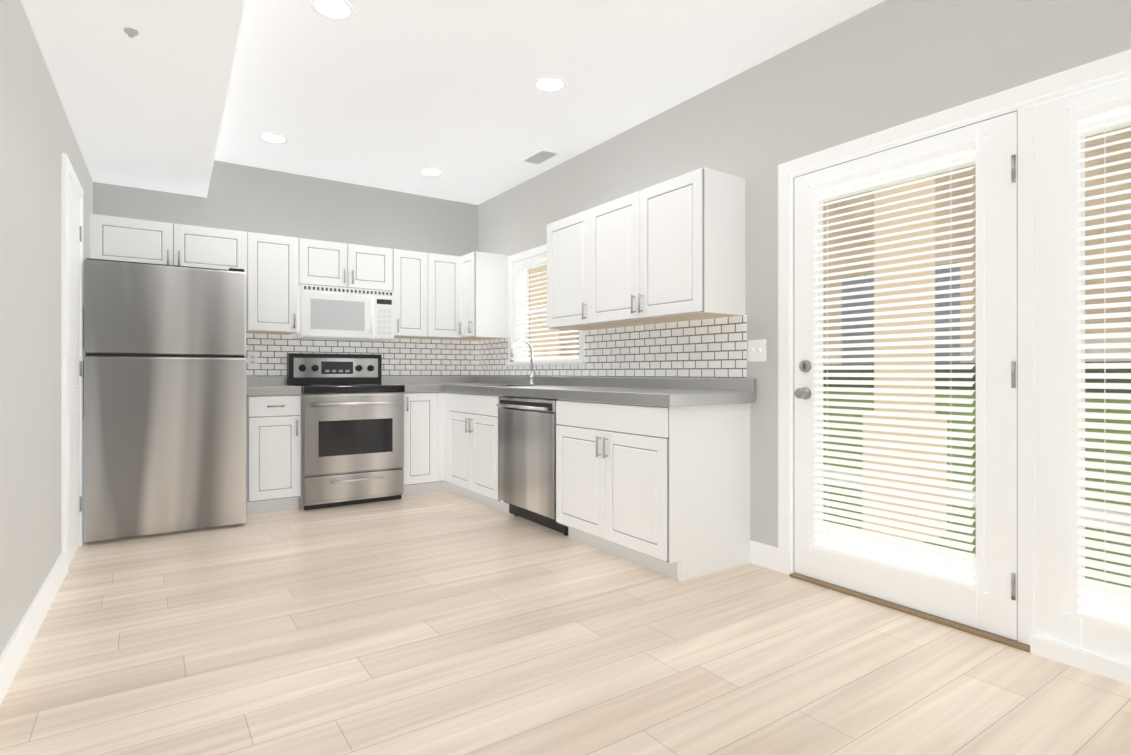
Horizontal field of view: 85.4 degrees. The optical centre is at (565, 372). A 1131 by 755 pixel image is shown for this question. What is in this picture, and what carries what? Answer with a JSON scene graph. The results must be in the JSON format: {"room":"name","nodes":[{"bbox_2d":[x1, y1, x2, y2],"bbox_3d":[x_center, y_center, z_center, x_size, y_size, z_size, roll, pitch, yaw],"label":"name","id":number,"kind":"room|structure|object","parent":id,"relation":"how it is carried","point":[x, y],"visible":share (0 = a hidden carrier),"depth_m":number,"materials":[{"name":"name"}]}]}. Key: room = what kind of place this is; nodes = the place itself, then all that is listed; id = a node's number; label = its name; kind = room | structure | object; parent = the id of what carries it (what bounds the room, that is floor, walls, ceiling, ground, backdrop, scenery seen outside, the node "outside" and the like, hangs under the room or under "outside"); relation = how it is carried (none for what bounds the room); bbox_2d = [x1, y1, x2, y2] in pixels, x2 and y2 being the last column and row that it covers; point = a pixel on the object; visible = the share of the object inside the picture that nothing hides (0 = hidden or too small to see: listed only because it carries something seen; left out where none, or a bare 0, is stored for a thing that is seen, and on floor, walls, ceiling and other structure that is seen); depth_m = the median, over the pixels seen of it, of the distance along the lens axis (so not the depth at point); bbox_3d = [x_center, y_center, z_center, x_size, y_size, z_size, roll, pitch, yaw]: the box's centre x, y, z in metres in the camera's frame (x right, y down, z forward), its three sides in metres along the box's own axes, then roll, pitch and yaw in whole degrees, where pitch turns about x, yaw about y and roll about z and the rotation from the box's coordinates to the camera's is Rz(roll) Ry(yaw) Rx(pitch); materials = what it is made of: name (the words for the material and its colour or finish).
{"room":"kitchen","nodes":[
{"label":"kitchen","id":0,"kind":"room"},
{"bbox_2d":[0,0,92,654],"bbox_3d":[-1.499,-0.310,1.349,0.150,2.680,7.650,0,0,-33],"label":"wall","id":1,"kind":"structure","parent":0,"point":[37,138],"depth_m":2.37,"materials":[{"name":"grey paint"}]},
{"bbox_2d":[62,153,82,576],"bbox_3d":[-2.716,-0.035,3.385,0.020,2.130,0.730,0,0,-33],"label":"door frame","id":2,"kind":"structure","parent":1,"relation":"attached to","point":[72,365],"depth_m":3.33,"materials":[{"name":"white wood"}]},
{"bbox_2d":[0,540,777,704],"bbox_3d":[0.321,0.965,1.617,3.197,0.130,5.520,0,0,-33],"label":"baseboard","id":3,"kind":"structure","parent":1,"relation":"attached to","point":[15,651],"depth_m":2.40,"materials":[{"name":"white wood"}]},
{"bbox_2d":[21,0,244,197],"bbox_3d":[-1.302,-1.500,1.442,1.080,0.300,7.350,0,0,-33],"label":"ceiling","id":4,"kind":"structure","parent":0,"point":[144,109],"depth_m":2.83,"materials":[{"name":"white paint"}]},
{"bbox_2d":[124,28,138,37],"bbox_3d":[-1.719,-1.339,2.427,0.050,0.022,0.050,0,0,-34],"label":"smoke detector","id":5,"kind":"object","parent":4,"relation":"attached to","point":[131,32],"visible":1,"depth_m":2.42,"materials":[{"name":"grey plastic"}]},
{"bbox_2d":[93,160,477,384],"bbox_3d":[-2.179,-0.310,5.240,3.390,2.680,0.158,0,0,-34],"label":"wall","id":6,"kind":"structure","parent":0,"point":[254,199],"depth_m":5.23,"materials":[{"name":"grey paint"}]},
{"bbox_2d":[90,214,246,276],"bbox_3d":[-2.853,-0.884,4.453,0.932,0.342,0.374,0,0,-34],"label":"upper cabinet","id":7,"kind":"object","parent":6,"relation":"attached to","point":[131,240],"visible":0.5,"depth_m":4.30,"materials":[{"name":"white wood"}]},
{"bbox_2d":[248,352,257,366],"bbox_3d":[-2.508,-0.100,4.915,0.072,0.116,0.006,0,0,-34],"label":"electrical outlet","id":8,"kind":"object","parent":6,"relation":"attached to","point":[252,359],"visible":1,"depth_m":4.91,"materials":[{"name":"white plastic"}]},
{"bbox_2d":[246,232,297,334],"bbox_3d":[-2.321,-0.682,4.818,0.355,0.746,0.374,0,0,-34],"label":"upper cabinet","id":9,"kind":"object","parent":6,"relation":"attached to","point":[272,287],"visible":1,"depth_m":4.69,"materials":[{"name":"white wood"}]},
{"bbox_2d":[298,238,391,290],"bbox_3d":[-1.863,-0.873,5.132,0.745,0.364,0.374,0,0,-34],"label":"upper cabinet","id":10,"kind":"object","parent":6,"relation":"attached to","point":[334,264],"visible":0.94,"depth_m":4.99,"materials":[{"name":"white wood"}]},
{"bbox_2d":[291,285,393,341],"bbox_3d":[-1.844,-0.478,5.105,0.738,0.407,0.440,0,0,-34],"label":"microwave","id":11,"kind":"object","parent":10,"relation":"attached to","point":[336,313],"visible":1,"depth_m":4.95,"materials":[{"name":"white plastic"}]},
{"bbox_2d":[392,249,460,339],"bbox_3d":[-1.289,-0.682,5.525,0.637,0.746,0.374,0,0,-34],"label":"upper cabinet","id":12,"kind":"object","parent":6,"relation":"attached to","point":[425,288],"visible":0.96,"depth_m":5.38,"materials":[{"name":"white wood"}]},
{"bbox_2d":[214,0,884,204],"bbox_3d":[-0.147,-1.700,2.273,3.690,0.100,7.650,0,0,-34],"label":"ceiling","id":13,"kind":"structure","parent":0,"point":[395,95],"depth_m":3.42,"materials":[{"name":"white paint"}]},
{"bbox_2d":[258,133,287,142],"bbox_3d":[-2.056,-1.647,4.317,0.190,0.006,0.190,0,0,-34],"label":"recessed light","id":14,"kind":"object","parent":13,"relation":"in","point":[272,137],"visible":1,"depth_m":4.31,"materials":[{"name":"white"}]},
{"bbox_2d":[310,0,354,19],"bbox_3d":[-1.053,-1.647,2.774,0.190,0.006,0.190,0,0,-34],"label":"recessed light","id":15,"kind":"object","parent":13,"relation":"in","point":[338,9],"visible":1,"depth_m":2.77,"materials":[{"name":"white"}]},
{"bbox_2d":[419,168,441,175],"bbox_3d":[-1.110,-1.646,5.050,0.190,0.006,0.190,0,0,-34],"label":"recessed light","id":16,"kind":"object","parent":13,"relation":"in","point":[430,172],"visible":1,"depth_m":5.04,"materials":[{"name":"white"}]},
{"bbox_2d":[520,148,560,164],"bbox_3d":[-0.192,-1.644,4.684,0.170,0.012,0.320,0,0,-34],"label":"ceiling vent","id":17,"kind":"object","parent":13,"relation":"in","point":[540,156],"visible":1,"depth_m":4.66,"materials":[{"name":"white metal"}]},
{"bbox_2d":[533,76,566,91],"bbox_3d":[-0.089,-1.647,3.507,0.190,0.006,0.190,0,0,-34],"label":"recessed light","id":18,"kind":"object","parent":13,"relation":"in","point":[549,83],"visible":1,"depth_m":3.49,"materials":[{"name":"white"}]},
{"bbox_2d":[0,488,1130,754],"bbox_3d":[-0.147,1.080,2.273,3.690,0.100,7.650,0,0,-34],"label":"floor","id":19,"kind":"structure","parent":0,"point":[444,622],"depth_m":2.19,"materials":[{"name":"brown wood"}]},
{"bbox_2d":[83,258,245,542],"bbox_3d":[-2.737,0.169,4.220,0.864,1.722,0.870,0,0,-34],"label":"fridge","id":20,"kind":"object","parent":19,"relation":"on","point":[164,387],"visible":1,"depth_m":3.84,"materials":[{"name":"grey metal"}]},
{"bbox_2d":[246,395,300,514],"bbox_3d":[-2.269,0.599,4.690,0.350,0.862,0.644,0,0,-34],"label":"base cabinet","id":21,"kind":"object","parent":19,"relation":"on","point":[273,453],"visible":1,"depth_m":4.45,"materials":[{"name":"white wood"}]},
{"bbox_2d":[246,376,301,395],"bbox_3d":[-2.288,0.100,4.689,0.388,0.130,0.625,0,0,-34],"label":"countertop","id":22,"kind":"structure","parent":21,"relation":"on","point":[275,385],"depth_m":4.51,"materials":[{"name":"grey stone"}]},
{"bbox_2d":[287,353,404,509],"bbox_3d":[-1.775,0.438,4.962,0.764,1.185,0.743,0,0,-34],"label":"range","id":23,"kind":"object","parent":19,"relation":"on","point":[352,429],"visible":0.94,"depth_m":4.75,"materials":[{"name":"silver metal"}]},
{"bbox_2d":[401,392,443,496],"bbox_3d":[-1.335,0.599,5.329,0.372,0.862,0.644,0,0,-34],"label":"base cabinet","id":24,"kind":"object","parent":19,"relation":"on","point":[423,443],"visible":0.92,"depth_m":5.10,"materials":[{"name":"white wood"}]},
{"bbox_2d":[441,392,448,490],"bbox_3d":[-0.907,0.599,5.549,0.621,0.862,0.766,0,0,-34],"label":"base cabinet","id":25,"kind":"object","parent":19,"relation":"on","point":[445,485],"depth_m":5.15,"materials":[{"name":"white wood"}]},
{"bbox_2d":[382,376,755,406],"bbox_3d":[-0.326,0.100,4.387,0.976,0.130,3.340,0,0,-34],"label":"countertop","id":26,"kind":"structure","parent":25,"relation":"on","point":[669,392],"depth_m":3.84,"materials":[{"name":"grey stone"}]},
{"bbox_2d":[482,385,536,385],"bbox_3d":[-0.461,0.208,4.900,0.378,0.204,0.618,0,0,-34],"label":"sink","id":27,"kind":"object","parent":26,"relation":"in","point":[509,385],"visible":0.04,"depth_m":5.15,"materials":[{"name":"silver metal"}]},
{"bbox_2d":[510,339,535,384],"bbox_3d":[-0.334,-0.084,4.992,0.232,0.376,0.108,0,0,-34],"label":"faucet","id":28,"kind":"object","parent":26,"relation":"on","point":[532,376],"visible":1,"depth_m":5.04,"materials":[{"name":"silver metal"}]},
{"bbox_2d":[449,392,510,514],"bbox_3d":[-0.475,0.599,4.919,0.621,0.862,0.886,0,0,-34],"label":"base cabinet","id":29,"kind":"object","parent":19,"relation":"on","point":[470,446],"depth_m":4.71,"materials":[{"name":"white wood"}]},
{"bbox_2d":[496,396,567,535],"bbox_3d":[-0.042,0.600,4.229,0.646,0.860,0.732,0,0,-34],"label":"dishwasher","id":30,"kind":"object","parent":19,"relation":"on","point":[527,458],"visible":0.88,"depth_m":4.02,"materials":[{"name":"grey metal"}]},
{"bbox_2d":[556,399,749,581],"bbox_3d":[0.456,0.599,3.530,0.654,0.862,0.972,0,0,-34],"label":"base cabinet","id":31,"kind":"object","parent":19,"relation":"on","point":[664,490],"visible":1,"depth_m":3.19,"materials":[{"name":"white wood"}]},
{"bbox_2d":[478,0,1130,547],"bbox_3d":[1.187,-0.310,3.186,0.158,2.680,7.050,0,0,-34],"label":"wall","id":32,"kind":"structure","parent":0,"point":[886,64],"depth_m":3.23,"materials":[{"name":"grey paint"}]},
{"bbox_2d":[451,251,507,340],"bbox_3d":[-0.847,-0.682,5.681,0.374,0.746,0.620,0,0,-34],"label":"upper cabinet","id":33,"kind":"object","parent":32,"relation":"attached to","point":[483,295],"visible":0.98,"depth_m":5.44,"materials":[{"name":"white wood"}]},
{"bbox_2d":[506,244,584,365],"bbox_3d":[-0.134,-0.551,5.082,0.175,0.982,1.174,0,0,-34],"label":"window","id":34,"kind":"structure","parent":32,"relation":"in","point":[514,274],"depth_m":5.47,"materials":[{"name":"white"}]},
{"bbox_2d":[517,257,578,361],"bbox_3d":[-0.141,-0.525,5.077,0.042,0.860,0.980,0,0,-34],"label":"window blinds","id":35,"kind":"object","parent":34,"relation":"attached to","point":[532,264],"visible":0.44,"depth_m":5.19,"materials":[{"name":"white plastic"}]},
{"bbox_2d":[547,207,607,330],"bbox_3d":[0.166,-0.682,4.230,0.341,0.745,0.575,0,0,-34],"label":"upper cabinet","id":36,"kind":"object","parent":32,"relation":"attached to","point":[571,239],"depth_m":4.12,"materials":[{"name":"white wood"}]},
{"bbox_2d":[595,168,744,327],"bbox_3d":[0.548,-0.682,3.673,0.341,0.745,1.035,0,0,-34],"label":"upper cabinet","id":37,"kind":"object","parent":32,"relation":"attached to","point":[670,250],"depth_m":3.34,"materials":[{"name":"white wood"}]},
{"bbox_2d":[748,339,765,361],"bbox_3d":[1.023,-0.115,3.286,0.014,0.116,0.116,0,0,-34],"label":"light switch","id":38,"kind":"object","parent":32,"relation":"attached to","point":[756,350],"visible":1,"depth_m":3.29,"materials":[{"name":"white plastic"}]},
{"bbox_2d":[794,112,1016,639],"bbox_3d":[1.423,0.014,2.706,0.107,1.999,0.962,0,0,-34],"label":"door","id":39,"kind":"structure","parent":32,"relation":"in","point":[979,590],"depth_m":2.59,"materials":[{"name":"white"}]},
{"bbox_2d":[778,49,1130,684],"bbox_3d":[1.762,-0.020,2.321,0.182,2.100,2.142,0,0,-34],"label":"door frame","id":40,"kind":"structure","parent":32,"relation":"in","point":[1028,640],"depth_m":2.31,"materials":[{"name":"white wood"}]},
{"bbox_2d":[1035,77,1130,662],"bbox_3d":[2.004,0.014,1.874,0.089,1.999,0.952,0,0,-34],"label":"door","id":41,"kind":"structure","parent":32,"relation":"in","point":[1074,606],"depth_m":2.16,"materials":[{"name":"white wood"}]},
{"label":"outside","id":42,"kind":"structure","parent":0,"visible":0},
{"bbox_2d":[529,126,1130,526],"bbox_3d":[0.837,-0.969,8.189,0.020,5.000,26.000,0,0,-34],"label":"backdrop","id":43,"kind":"structure","parent":42,"point":[1118,157],"depth_m":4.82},
{"bbox_2d":[823,484,1130,587],"bbox_3d":[0.529,1.100,6.463,2.440,0.100,26.000,0,0,-34],"label":"ground","id":44,"kind":"structure","parent":42,"point":[1087,528],"depth_m":3.99,"materials":[{"name":"beige"}]},
{"bbox_2d":[530,175,946,541],"bbox_3d":[0.545,-0.560,6.474,0.400,3.220,26.000,0,0,-34],"label":"post","id":45,"kind":"object","parent":44,"relation":"on","point":[908,227],"depth_m":3.91,"materials":[{"name":"beige"}]}
]}

